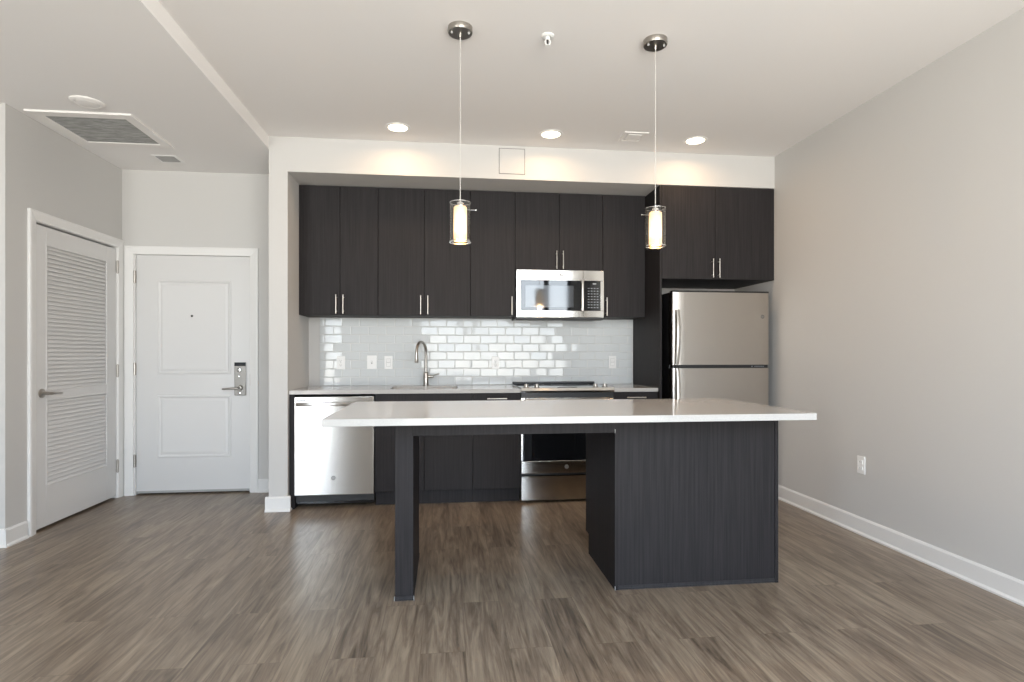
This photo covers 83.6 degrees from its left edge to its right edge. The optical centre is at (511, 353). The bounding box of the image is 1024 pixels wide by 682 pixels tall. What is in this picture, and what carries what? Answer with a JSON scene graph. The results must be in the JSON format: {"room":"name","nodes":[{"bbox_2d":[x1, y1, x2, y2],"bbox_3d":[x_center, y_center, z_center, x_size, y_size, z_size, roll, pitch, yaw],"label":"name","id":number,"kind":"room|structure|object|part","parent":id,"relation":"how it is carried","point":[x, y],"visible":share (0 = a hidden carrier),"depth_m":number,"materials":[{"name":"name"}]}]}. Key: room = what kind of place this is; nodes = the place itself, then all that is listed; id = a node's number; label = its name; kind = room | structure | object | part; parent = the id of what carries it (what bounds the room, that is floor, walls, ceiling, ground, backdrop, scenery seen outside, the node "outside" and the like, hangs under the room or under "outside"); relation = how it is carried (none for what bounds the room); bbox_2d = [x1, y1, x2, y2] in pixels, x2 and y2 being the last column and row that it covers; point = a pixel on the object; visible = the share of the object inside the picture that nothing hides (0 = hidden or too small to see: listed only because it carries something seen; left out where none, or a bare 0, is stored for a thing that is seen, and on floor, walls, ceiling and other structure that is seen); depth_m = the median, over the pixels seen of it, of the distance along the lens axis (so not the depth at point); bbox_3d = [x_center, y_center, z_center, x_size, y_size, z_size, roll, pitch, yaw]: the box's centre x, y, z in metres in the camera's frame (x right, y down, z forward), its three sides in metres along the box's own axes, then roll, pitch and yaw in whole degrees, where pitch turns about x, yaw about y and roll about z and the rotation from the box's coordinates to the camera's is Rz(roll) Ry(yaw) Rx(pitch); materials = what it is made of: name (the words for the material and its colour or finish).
{"room":"apartment kitchen","nodes":[
{"label":"apartment kitchen","id":0,"kind":"room"},
{"bbox_2d":[0,103,121,528],"bbox_3d":[-4.211,-0.178,4.072,2.011,2.748,1.287,0,0,-7],"label":"wall","id":1,"kind":"structure","parent":0,"point":[43,170],"depth_m":3.68,"materials":[{"name":"grey paint"}]},
{"bbox_2d":[0,521,28,547],"bbox_3d":[-4.134,1.140,3.507,2.035,0.112,0.195,0,0,-7],"label":"baseboard","id":2,"kind":"structure","parent":1,"relation":"attached to","point":[12,535],"depth_m":3.60,"materials":[{"name":"white paint"}]},
{"bbox_2d":[27,208,123,536],"bbox_3d":[-3.245,0.122,4.276,0.177,2.147,1.094,0,0,-7],"label":"door","id":3,"kind":"structure","parent":1,"relation":"in","point":[75,335],"depth_m":4.19,"materials":[{"name":"white paint"}]},
{"bbox_3d":[-3.150,0.268,3.919,0.070,0.062,0.150,0,0,-7],"label":"lever handle","id":4,"kind":"part","parent":3,"relation":"part of","materials":[{"name":"silver metal"}]},
{"bbox_3d":[-3.234,-0.246,4.266,0.024,1.003,0.712,0,0,-7],"label":"louvre panel","id":5,"kind":"part","parent":3,"relation":"part of","materials":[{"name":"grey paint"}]},
{"bbox_3d":[-3.234,0.611,4.266,0.024,0.598,0.712,0,0,-7],"label":"louvre panel","id":6,"kind":"part","parent":3,"relation":"part of","materials":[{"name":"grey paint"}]},
{"bbox_2d":[122,170,733,478],"bbox_3d":[-0.627,-0.227,5.205,5.769,2.846,0.150,0,0,-7],"label":"wall","id":7,"kind":"structure","parent":0,"point":[160,208],"depth_m":4.91,"materials":[{"name":"grey paint"}]},
{"bbox_2d":[124,246,257,495],"bbox_3d":[-2.727,0.144,4.895,1.076,2.104,0.150,0,0,-7],"label":"door","id":8,"kind":"structure","parent":7,"relation":"in","point":[191,313],"depth_m":4.89,"materials":[{"name":"white paint"}]},
{"bbox_3d":[-2.387,0.294,4.888,0.155,0.048,0.060,0,0,-7],"label":"lever handle","id":9,"kind":"part","parent":8,"relation":"part of","materials":[{"name":"silver metal"}]},
{"bbox_3d":[-2.339,0.217,4.933,0.094,0.286,0.018,0,0,-7],"label":"lock plate","id":10,"kind":"part","parent":8,"relation":"part of","materials":[{"name":"silver metal"}]},
{"bbox_2d":[258,479,268,492],"bbox_3d":[-2.059,1.140,4.954,0.260,0.112,0.024,0,0,-7],"label":"baseboard","id":11,"kind":"structure","parent":7,"relation":"attached to","point":[263,484],"depth_m":4.94,"materials":[{"name":"white paint"}]},
{"bbox_2d":[299,185,381,317],"bbox_3d":[-1.445,-0.850,4.872,0.634,1.063,0.384,0,0,-7],"label":"upper cabinet","id":12,"kind":"object","parent":7,"relation":"attached to","point":[338,225],"visible":0.98,"depth_m":4.72,"materials":[{"name":"laminate"}]},
{"bbox_3d":[-1.568,-0.850,4.710,0.300,1.060,0.019,0,0,-7],"label":"door","id":13,"kind":"part","parent":12,"relation":"part of","materials":[{"name":"laminate"}]},
{"bbox_3d":[-1.386,-0.407,4.703,0.010,0.156,0.035,0,0,-7],"label":"handle","id":14,"kind":"part","parent":12,"relation":"part of","materials":[{"name":"silver metal"}]},
{"bbox_3d":[-1.265,-0.850,4.744,0.304,1.060,0.019,0,0,-7],"label":"door","id":15,"kind":"part","parent":12,"relation":"part of","materials":[{"name":"laminate"}]},
{"bbox_2d":[378,188,469,318],"bbox_3d":[-0.750,-0.850,4.952,0.763,1.063,0.384,0,0,-7],"label":"upper cabinet","id":16,"kind":"object","parent":7,"relation":"attached to","point":[421,274],"visible":0.99,"depth_m":4.79,"materials":[{"name":"laminate"}]},
{"bbox_3d":[-0.924,-0.850,4.784,0.376,1.060,0.019,0,0,-7],"label":"door","id":17,"kind":"part","parent":16,"relation":"part of","materials":[{"name":"laminate"}]},
{"bbox_3d":[-0.544,-0.850,4.827,0.381,1.060,0.019,0,0,-7],"label":"door","id":18,"kind":"part","parent":16,"relation":"part of","materials":[{"name":"laminate"}]},
{"bbox_2d":[320,318,632,385],"bbox_3d":[-0.279,-0.018,5.196,2.839,0.599,0.010,0,0,-7],"label":"backsplash","id":19,"kind":"structure","parent":7,"relation":"attached to","point":[461,351],"depth_m":5.18,"materials":[{"name":"grey tile"}]},
{"bbox_2d":[337,356,344,368],"bbox_3d":[-1.508,0.080,5.046,0.072,0.116,0.010,0,0,-7],"label":"wall outlet","id":20,"kind":"object","parent":19,"relation":"attached to","point":[340,359],"visible":1,"depth_m":5.04,"materials":[{"name":"white plastic"}]},
{"bbox_2d":[367,356,376,368],"bbox_3d":[-1.242,0.076,5.072,0.084,0.120,0.019,0,0,-7],"label":"light switch","id":21,"kind":"object","parent":19,"relation":"attached to","point":[371,360],"visible":1,"depth_m":5.08,"materials":[{"name":"white plastic"}]},
{"bbox_2d":[384,356,392,368],"bbox_3d":[-1.098,0.079,5.092,0.072,0.116,0.010,0,0,-7],"label":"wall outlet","id":22,"kind":"object","parent":19,"relation":"attached to","point":[388,360],"visible":1,"depth_m":5.09,"materials":[{"name":"white plastic"}]},
{"bbox_2d":[492,356,498,368],"bbox_3d":[-0.150,0.083,5.201,0.072,0.116,0.010,0,0,-7],"label":"wall outlet","id":23,"kind":"object","parent":19,"relation":"attached to","point":[495,359],"visible":1,"depth_m":5.20,"materials":[{"name":"white plastic"}]},
{"bbox_2d":[609,356,615,367],"bbox_3d":[0.934,0.078,5.325,0.072,0.116,0.010,0,0,-7],"label":"light switch","id":24,"kind":"object","parent":19,"relation":"attached to","point":[612,359],"visible":1,"depth_m":5.32,"materials":[{"name":"white plastic"}]},
{"bbox_2d":[469,191,514,318],"bbox_3d":[-0.180,-0.850,5.017,0.380,1.063,0.384,0,0,-7],"label":"upper cabinet","id":25,"kind":"object","parent":7,"relation":"attached to","point":[492,224],"visible":0.96,"depth_m":4.86,"materials":[{"name":"laminate"}]},
{"bbox_3d":[-0.001,-0.407,4.862,0.010,0.156,0.035,0,0,-7],"label":"handle","id":26,"kind":"part","parent":25,"relation":"part of","materials":[{"name":"silver metal"}]},
{"bbox_2d":[515,192,602,270],"bbox_3d":[0.389,-1.048,5.082,0.764,0.667,0.384,0,0,-7],"label":"upper cabinet","id":27,"kind":"object","parent":7,"relation":"attached to","point":[554,231],"visible":0.79,"depth_m":4.92,"materials":[{"name":"black wood"}]},
{"bbox_3d":[0.216,-1.048,4.914,0.379,0.664,0.019,0,0,-7],"label":"door","id":28,"kind":"part","parent":27,"relation":"part of","materials":[{"name":"laminate"}]},
{"bbox_3d":[0.382,-0.803,4.906,0.010,0.156,0.035,0,0,-7],"label":"handle","id":29,"kind":"part","parent":27,"relation":"part of","materials":[{"name":"silver metal"}]},
{"bbox_2d":[512,270,603,320],"bbox_3d":[0.393,-0.502,5.056,0.758,0.422,0.433,0,0,-7],"label":"microwave","id":30,"kind":"object","parent":27,"relation":"attached to","point":[540,295],"visible":1,"depth_m":4.88,"materials":[{"name":"stainless steel"},{"name":"black glass"},{"name":"black plastic"}]},
{"bbox_3d":[0.321,-0.510,4.878,0.576,0.401,0.024,0,0,-7],"label":"door","id":31,"kind":"part","parent":30,"relation":"part of","materials":[{"name":"grey metal"}]},
{"bbox_3d":[0.340,-0.495,4.880,0.538,0.255,0.022,0,0,-7],"label":"door glass","id":32,"kind":"part","parent":30,"relation":"part of","materials":[{"name":"black glass"}]},
{"bbox_3d":[0.601,-0.497,4.880,0.020,0.266,0.037,0,0,-7],"label":"handle","id":33,"kind":"part","parent":30,"relation":"part of","materials":[{"name":"silver metal"}]},
{"bbox_3d":[0.683,-0.495,4.919,0.150,0.255,0.022,0,0,-7],"label":"control panel","id":34,"kind":"part","parent":30,"relation":"part of","materials":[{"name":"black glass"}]},
{"bbox_3d":[0.699,-0.510,4.921,0.181,0.401,0.024,0,0,-7],"label":"frame","id":35,"kind":"part","parent":30,"relation":"part of","materials":[{"name":"grey"}]},
{"bbox_3d":[0.596,-1.048,4.957,0.379,0.664,0.019,0,0,-7],"label":"door","id":36,"kind":"part","parent":27,"relation":"part of","materials":[{"name":"laminate"}]},
{"bbox_2d":[603,195,644,319],"bbox_3d":[0.962,-0.850,5.148,0.385,1.063,0.384,0,0,-7],"label":"upper cabinet","id":37,"kind":"object","parent":7,"relation":"attached to","point":[623,222],"visible":0.85,"depth_m":4.99,"materials":[{"name":"laminate"}]},
{"bbox_2d":[662,185,773,288],"bbox_3d":[1.678,-0.999,5.066,0.977,0.765,0.710,0,0,-7],"label":"upper cabinet","id":38,"kind":"object","parent":7,"relation":"attached to","point":[713,237],"visible":0.96,"depth_m":4.75,"materials":[{"name":"black wood"}]},
{"bbox_3d":[1.455,-0.999,4.728,0.454,0.762,0.019,0,0,-7],"label":"door","id":39,"kind":"part","parent":38,"relation":"part of","materials":[{"name":"laminate"}]},
{"bbox_3d":[1.711,-0.705,4.730,0.010,0.156,0.035,0,0,-7],"label":"handle","id":40,"kind":"part","parent":38,"relation":"part of","materials":[{"name":"silver metal"}]},
{"bbox_3d":[1.935,-0.999,4.783,0.505,0.762,0.019,0,0,-7],"label":"door","id":41,"kind":"part","parent":38,"relation":"part of","materials":[{"name":"laminate"}]},
{"bbox_2d":[0,490,1023,681],"bbox_3d":[-1.220,1.256,1.897,7.860,0.120,6.850,0,0,-7],"label":"floor","id":42,"kind":"structure","parent":0,"point":[214,586],"depth_m":2.68,"materials":[{"name":"wood"}]},
{"bbox_2d":[289,394,302,508],"bbox_3d":[-1.727,0.755,4.716,0.038,0.882,0.631,0,0,-7],"label":"filler panel","id":43,"kind":"object","parent":42,"relation":"on","point":[294,505],"visible":0.36,"depth_m":4.40,"materials":[{"name":"laminate"}]},
{"bbox_2d":[294,394,375,504],"bbox_3d":[-1.404,0.763,4.714,0.596,0.866,0.670,0,0,-7],"label":"dishwasher","id":44,"kind":"object","parent":42,"relation":"on","point":[333,465],"visible":0.83,"depth_m":4.42,"materials":[{"name":"silver metal"}]},
{"bbox_3d":[-1.367,0.387,4.399,0.568,0.028,0.035,0,0,-7],"label":"handle","id":45,"kind":"part","parent":44,"relation":"part of","materials":[{"name":"silver metal"}]},
{"bbox_2d":[375,393,472,504],"bbox_3d":[-0.727,0.755,4.813,0.766,0.882,0.666,0,0,-7],"label":"base cabinet","id":46,"kind":"object","parent":42,"relation":"on","point":[445,461],"visible":0.47,"depth_m":4.53,"materials":[{"name":"black wood"}]},
{"bbox_3d":[-0.884,0.771,4.504,0.380,0.617,0.019,0,0,-7],"label":"door","id":47,"kind":"part","parent":46,"relation":"part of","materials":[{"name":"laminate"}]},
{"bbox_2d":[289,385,520,394],"bbox_3d":[-0.856,0.297,4.808,1.791,0.030,0.645,0,0,-7],"label":"countertop","id":48,"kind":"structure","parent":46,"relation":"on","point":[365,389],"depth_m":4.56,"materials":[{"name":"stone"}]},
{"bbox_2d":[415,341,438,385],"bbox_3d":[-0.773,0.084,4.983,0.128,0.395,0.278,0,0,38],"label":"faucet","id":49,"kind":"object","parent":48,"relation":"on","point":[426,376],"visible":1,"depth_m":5.04,"materials":[{"name":"silver metal"}]},
{"bbox_3d":[-0.785,0.026,4.958,0.025,0.279,0.234,0,0,14],"label":"spout","id":50,"kind":"part","parent":49,"relation":"part of","materials":[{"name":"silver metal"}]},
{"bbox_3d":[-0.503,0.771,4.548,0.379,0.617,0.019,0,0,-7],"label":"door","id":51,"kind":"part","parent":46,"relation":"part of","materials":[{"name":"laminate"}]},
{"bbox_2d":[472,393,519,501],"bbox_3d":[-0.155,0.755,4.878,0.384,0.882,0.666,0,0,-7],"label":"base cabinet","id":52,"kind":"object","parent":42,"relation":"on","point":[496,458],"visible":0.52,"depth_m":4.59,"materials":[{"name":"black wood"}]},
{"bbox_3d":[-0.122,0.388,4.591,0.380,0.144,0.019,0,0,-7],"label":"drawer","id":53,"kind":"part","parent":52,"relation":"part of","materials":[{"name":"laminate"}]},
{"bbox_3d":[-0.122,0.771,4.591,0.380,0.617,0.019,0,0,-7],"label":"door","id":54,"kind":"part","parent":52,"relation":"part of","materials":[{"name":"laminate"}]},
{"bbox_2d":[512,381,613,500],"bbox_3d":[0.419,0.719,4.908,0.761,0.954,0.715,0,0,-7],"label":"range","id":55,"kind":"object","parent":42,"relation":"on","point":[552,466],"visible":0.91,"depth_m":4.61,"materials":[{"name":"stainless steel"},{"name":"black glass"}]},
{"bbox_3d":[0.452,1.077,4.628,0.761,0.194,0.045,0,0,-7],"label":"storage drawer","id":56,"kind":"part","parent":55,"relation":"part of","materials":[{"name":"grey metal"}]},
{"bbox_3d":[0.382,0.264,5.238,0.757,0.020,0.042,0,0,-7],"label":"trim","id":57,"kind":"part","parent":55,"relation":"part of","materials":[{"name":"black plastic"}]},
{"bbox_3d":[0.451,0.628,4.632,0.736,0.464,0.034,0,0,-7],"label":"door glass","id":58,"kind":"part","parent":55,"relation":"part of","materials":[{"name":"black glass"}]},
{"bbox_2d":[512,383,602,387],"bbox_3d":[0.414,0.277,4.956,0.761,0.006,0.618,0,0,-7],"label":"cooktop","id":59,"kind":"object","parent":55,"relation":"in","point":[520,385],"depth_m":4.94,"materials":[{"name":"silver glass"}]},
{"bbox_3d":[0.450,0.291,4.644,0.761,0.042,0.074,0,0,-7],"label":"control panel","id":60,"kind":"part","parent":55,"relation":"part of","materials":[{"name":"grey metal"}]},
{"bbox_3d":[0.451,0.656,4.634,0.761,0.605,0.033,0,0,-7],"label":"oven door","id":61,"kind":"part","parent":55,"relation":"part of","materials":[{"name":"grey"}]},
{"bbox_3d":[0.456,0.370,4.585,0.701,0.024,0.065,0,0,-7],"label":"handle","id":62,"kind":"part","parent":55,"relation":"part of","materials":[{"name":"grey metal"}]},
{"bbox_2d":[394,421,777,600],"bbox_3d":[0.375,0.755,3.198,1.975,0.882,0.646,0,0,-7],"label":"kitchen island","id":63,"kind":"object","parent":42,"relation":"on","point":[669,504],"visible":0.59,"depth_m":2.94,"materials":[{"name":"black wood"}]},
{"bbox_3d":[-0.557,0.745,3.076,0.087,0.862,0.607,0,0,-7],"label":"leg","id":64,"kind":"part","parent":63,"relation":"part of","materials":[{"name":"laminate"}]},
{"bbox_2d":[321,398,816,426],"bbox_3d":[0.260,0.297,3.027,2.266,0.032,0.916,0,0,-7],"label":"island countertop","id":65,"kind":"structure","parent":63,"relation":"on","point":[490,412],"depth_m":2.74,"materials":[{"name":"stone"}]},
{"bbox_3d":[0.495,0.755,3.196,0.018,0.882,0.607,0,0,-7],"label":"panel","id":66,"kind":"part","parent":63,"relation":"part of","materials":[{"name":"laminate"}]},
{"bbox_3d":[0.955,0.744,2.957,0.840,0.860,0.016,0,0,-7],"label":"panel","id":67,"kind":"part","parent":63,"relation":"part of","materials":[{"name":"laminate"}]},
{"bbox_3d":[1.349,0.755,3.294,0.018,0.882,0.607,0,0,-7],"label":"panel","id":68,"kind":"part","parent":63,"relation":"part of","materials":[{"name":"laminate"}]},
{"bbox_2d":[613,392,656,398],"bbox_3d":[0.983,0.755,5.008,0.377,0.882,0.666,0,0,-7],"label":"base cabinet","id":69,"kind":"object","parent":42,"relation":"on","point":[617,395],"visible":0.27,"depth_m":4.71,"materials":[{"name":"black wood"}]},
{"bbox_2d":[600,384,657,391],"bbox_3d":[0.982,0.297,5.019,0.377,0.030,0.645,0,0,-7],"label":"countertop","id":70,"kind":"structure","parent":69,"relation":"on","point":[617,387],"depth_m":4.72,"materials":[{"name":"stone"}]},
{"bbox_2d":[633,185,661,398],"bbox_3d":[1.180,-0.092,5.027,0.018,2.577,0.676,0,0,-7],"label":"end panel","id":71,"kind":"object","parent":42,"relation":"on","point":[647,331],"visible":0.36,"depth_m":4.90,"materials":[{"name":"laminate"}]},
{"bbox_2d":[662,290,768,405],"bbox_3d":[1.671,0.342,4.988,0.828,1.708,0.775,0,0,-7],"label":"refrigerator","id":72,"kind":"object","parent":42,"relation":"on","point":[715,344],"visible":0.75,"depth_m":4.67,"materials":[{"name":"silver metal"}]},
{"bbox_3d":[1.328,-0.133,4.595,0.038,0.449,0.072,0,0,-7],"label":"handle","id":73,"kind":"part","parent":72,"relation":"part of","materials":[{"name":"silver metal"}]},
{"bbox_3d":[1.328,0.380,4.595,0.038,0.528,0.072,0,0,-7],"label":"handle","id":74,"kind":"part","parent":72,"relation":"part of","materials":[{"name":"silver metal"}]},
{"bbox_3d":[1.703,0.104,4.713,0.816,0.027,0.061,0,0,-7],"label":"rail","id":75,"kind":"part","parent":72,"relation":"part of","materials":[{"name":"black plastic"}]},
{"bbox_3d":[1.704,0.610,4.704,0.828,0.983,0.079,0,0,-7],"label":"fridge door","id":76,"kind":"part","parent":72,"relation":"part of","materials":[{"name":"silver metal"}]},
{"bbox_3d":[1.704,-0.204,4.704,0.828,0.588,0.079,0,0,-7],"label":"freezer door","id":77,"kind":"part","parent":72,"relation":"part of","materials":[{"name":"silver metal"}]},
{"bbox_2d":[0,0,1023,173],"bbox_3d":[-1.233,-1.676,1.885,7.730,0.248,6.670,0,0,-7],"label":"ceiling","id":78,"kind":"structure","parent":0,"point":[215,79],"depth_m":3.22,"materials":[{"name":"white paint"}]},
{"bbox_2d":[68,95,104,109],"bbox_3d":[-2.620,-1.544,3.531,0.184,0.014,0.184,0,0,-7],"label":"smoke detector","id":79,"kind":"object","parent":78,"relation":"attached to","point":[82,101],"visible":1,"depth_m":3.51,"materials":[{"name":"white plastic"}]},
{"bbox_2d":[23,109,174,148],"bbox_3d":[-2.813,-1.544,3.966,0.640,0.016,0.604,0,0,-7],"label":"ceiling vent","id":80,"kind":"object","parent":78,"relation":"in","point":[86,128],"visible":1,"depth_m":3.92,"materials":[{"name":"white metal"}]},
{"bbox_2d":[152,155,184,162],"bbox_3d":[-2.735,-1.548,4.560,0.179,0.006,0.177,0,0,-7],"label":"ceiling vent","id":81,"kind":"object","parent":78,"relation":"in","point":[163,158],"visible":1,"depth_m":4.54,"materials":[{"name":"white plastic"}]},
{"bbox_2d":[385,122,410,132],"bbox_3d":[-0.832,-1.647,4.175,0.184,0.006,0.184,0,0,-7],"label":"recessed light","id":82,"kind":"object","parent":78,"relation":"in","point":[397,127],"visible":1,"depth_m":4.17,"materials":[{"name":"white plastic"}]},
{"bbox_2d":[448,21,475,244],"bbox_3d":[-0.261,-1.106,2.898,0.126,1.088,0.124,0,0,35],"label":"pendant light","id":83,"kind":"object","parent":78,"relation":"hanging from","point":[459,30],"visible":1,"depth_m":2.88,"materials":[{"name":"white glass"}]},
{"bbox_3d":[-0.262,-0.658,2.899,0.067,0.165,0.067,0,0,-7],"label":"lamp shade","id":84,"kind":"part","parent":83,"relation":"part of","materials":[{"name":"beige glass"}]},
{"bbox_3d":[-0.262,-1.185,2.899,0.004,0.834,0.004,0,0,-7],"label":"cord","id":85,"kind":"part","parent":83,"relation":"part of","materials":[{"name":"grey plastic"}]},
{"bbox_2d":[455,201,475,210],"bbox_3d":[-0.236,-0.748,2.902,0.112,0.046,0.060,0,0,-7],"label":"socket","id":86,"kind":"object","parent":83,"relation":"attached to","point":[459,207],"depth_m":2.87,"materials":[{"name":"silver metal"}]},
{"bbox_2d":[541,32,553,47],"bbox_3d":[0.185,-1.623,2.972,0.068,0.055,0.068,0,0,-7],"label":"sprinkler","id":87,"kind":"object","parent":78,"relation":"attached to","point":[547,36],"visible":1,"depth_m":2.96,"materials":[{"name":"white plastic"}]},
{"bbox_3d":[0.185,-1.621,2.972,0.032,0.051,0.032,0,0,-34],"label":"sprinkler frame","id":88,"kind":"part","parent":87,"relation":"part of","materials":[{"name":"white plastic"}]},
{"bbox_2d":[539,129,562,138],"bbox_3d":[0.292,-1.647,4.304,0.184,0.006,0.184,0,0,-7],"label":"recessed light","id":89,"kind":"object","parent":78,"relation":"in","point":[551,133],"visible":1,"depth_m":4.30,"materials":[{"name":"white plastic"}]},
{"bbox_2d":[618,131,648,141],"bbox_3d":[0.920,-1.645,4.354,0.186,0.008,0.190,0,0,-7],"label":"ceiling vent","id":90,"kind":"object","parent":78,"relation":"in","point":[632,136],"visible":1,"depth_m":4.33,"materials":[{"name":"white metal"}]},
{"bbox_3d":[0.920,-1.645,4.354,0.106,0.008,0.110,0,0,-7],"label":"damper plate","id":91,"kind":"part","parent":90,"relation":"part of","materials":[{"name":"white metal"}]},
{"bbox_2d":[641,34,667,248],"bbox_3d":[0.755,-1.106,3.015,0.124,1.088,0.124,0,0,34],"label":"pendant light","id":92,"kind":"object","parent":78,"relation":"hanging from","point":[654,42],"visible":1,"depth_m":2.99,"materials":[{"name":"white glass"}]},
{"bbox_2d":[641,207,660,215],"bbox_3d":[0.731,-0.748,3.013,0.108,0.046,0.060,0,0,-7],"label":"socket","id":93,"kind":"object","parent":92,"relation":"attached to","point":[655,212],"depth_m":2.99,"materials":[{"name":"silver metal"}]},
{"bbox_3d":[0.755,-0.658,3.015,0.067,0.165,0.067,0,0,-7],"label":"lamp shade","id":94,"kind":"part","parent":92,"relation":"part of","materials":[{"name":"beige glass"}]},
{"bbox_3d":[0.755,-1.185,3.015,0.004,0.834,0.004,0,0,-7],"label":"cord","id":95,"kind":"part","parent":92,"relation":"part of","materials":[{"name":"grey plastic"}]},
{"bbox_2d":[683,136,707,144],"bbox_3d":[1.420,-1.647,4.433,0.184,0.006,0.184,0,0,-7],"label":"recessed light","id":96,"kind":"object","parent":78,"relation":"in","point":[696,140],"visible":1,"depth_m":4.42,"materials":[{"name":"white plastic"}]},
{"bbox_2d":[269,136,774,496],"bbox_3d":[0.141,-0.227,4.908,4.071,2.846,0.676,0,0,-7],"label":"wall","id":97,"kind":"structure","parent":0,"point":[294,162],"depth_m":4.52,"materials":[{"name":"grey paint"}]},
{"bbox_2d":[265,495,291,511],"bbox_3d":[-1.809,1.140,4.644,0.185,0.112,0.644,0,0,-7],"label":"baseboard","id":98,"kind":"structure","parent":97,"relation":"attached to","point":[280,503],"depth_m":4.33,"materials":[{"name":"white paint"}]},
{"bbox_2d":[499,148,524,174],"bbox_3d":[0.000,-1.528,4.550,0.207,0.204,0.003,0,0,-7],"label":"access panel","id":99,"kind":"object","parent":97,"relation":"attached to","point":[511,161],"visible":1,"depth_m":4.55,"materials":[{"name":"white paint"}]},
{"bbox_2d":[734,8,1023,580],"bbox_3d":[2.549,-0.227,2.303,0.120,2.846,6.400,0,0,-7],"label":"wall","id":100,"kind":"structure","parent":0,"point":[896,291],"depth_m":3.37,"materials":[{"name":"grey paint"}]},
{"bbox_2d":[857,455,864,474],"bbox_3d":[2.312,0.737,3.796,0.010,0.116,0.072,0,0,-7],"label":"wall outlet","id":101,"kind":"object","parent":100,"relation":"attached to","point":[860,459],"visible":1,"depth_m":3.79,"materials":[{"name":"white plastic"}]},
{"bbox_2d":[778,485,1023,606],"bbox_3d":[2.477,1.140,2.292,0.024,0.112,6.395,0,0,-7],"label":"baseboard","id":102,"kind":"structure","parent":100,"relation":"attached to","point":[1010,588],"depth_m":3.34,"materials":[{"name":"white paint"}]}
]}

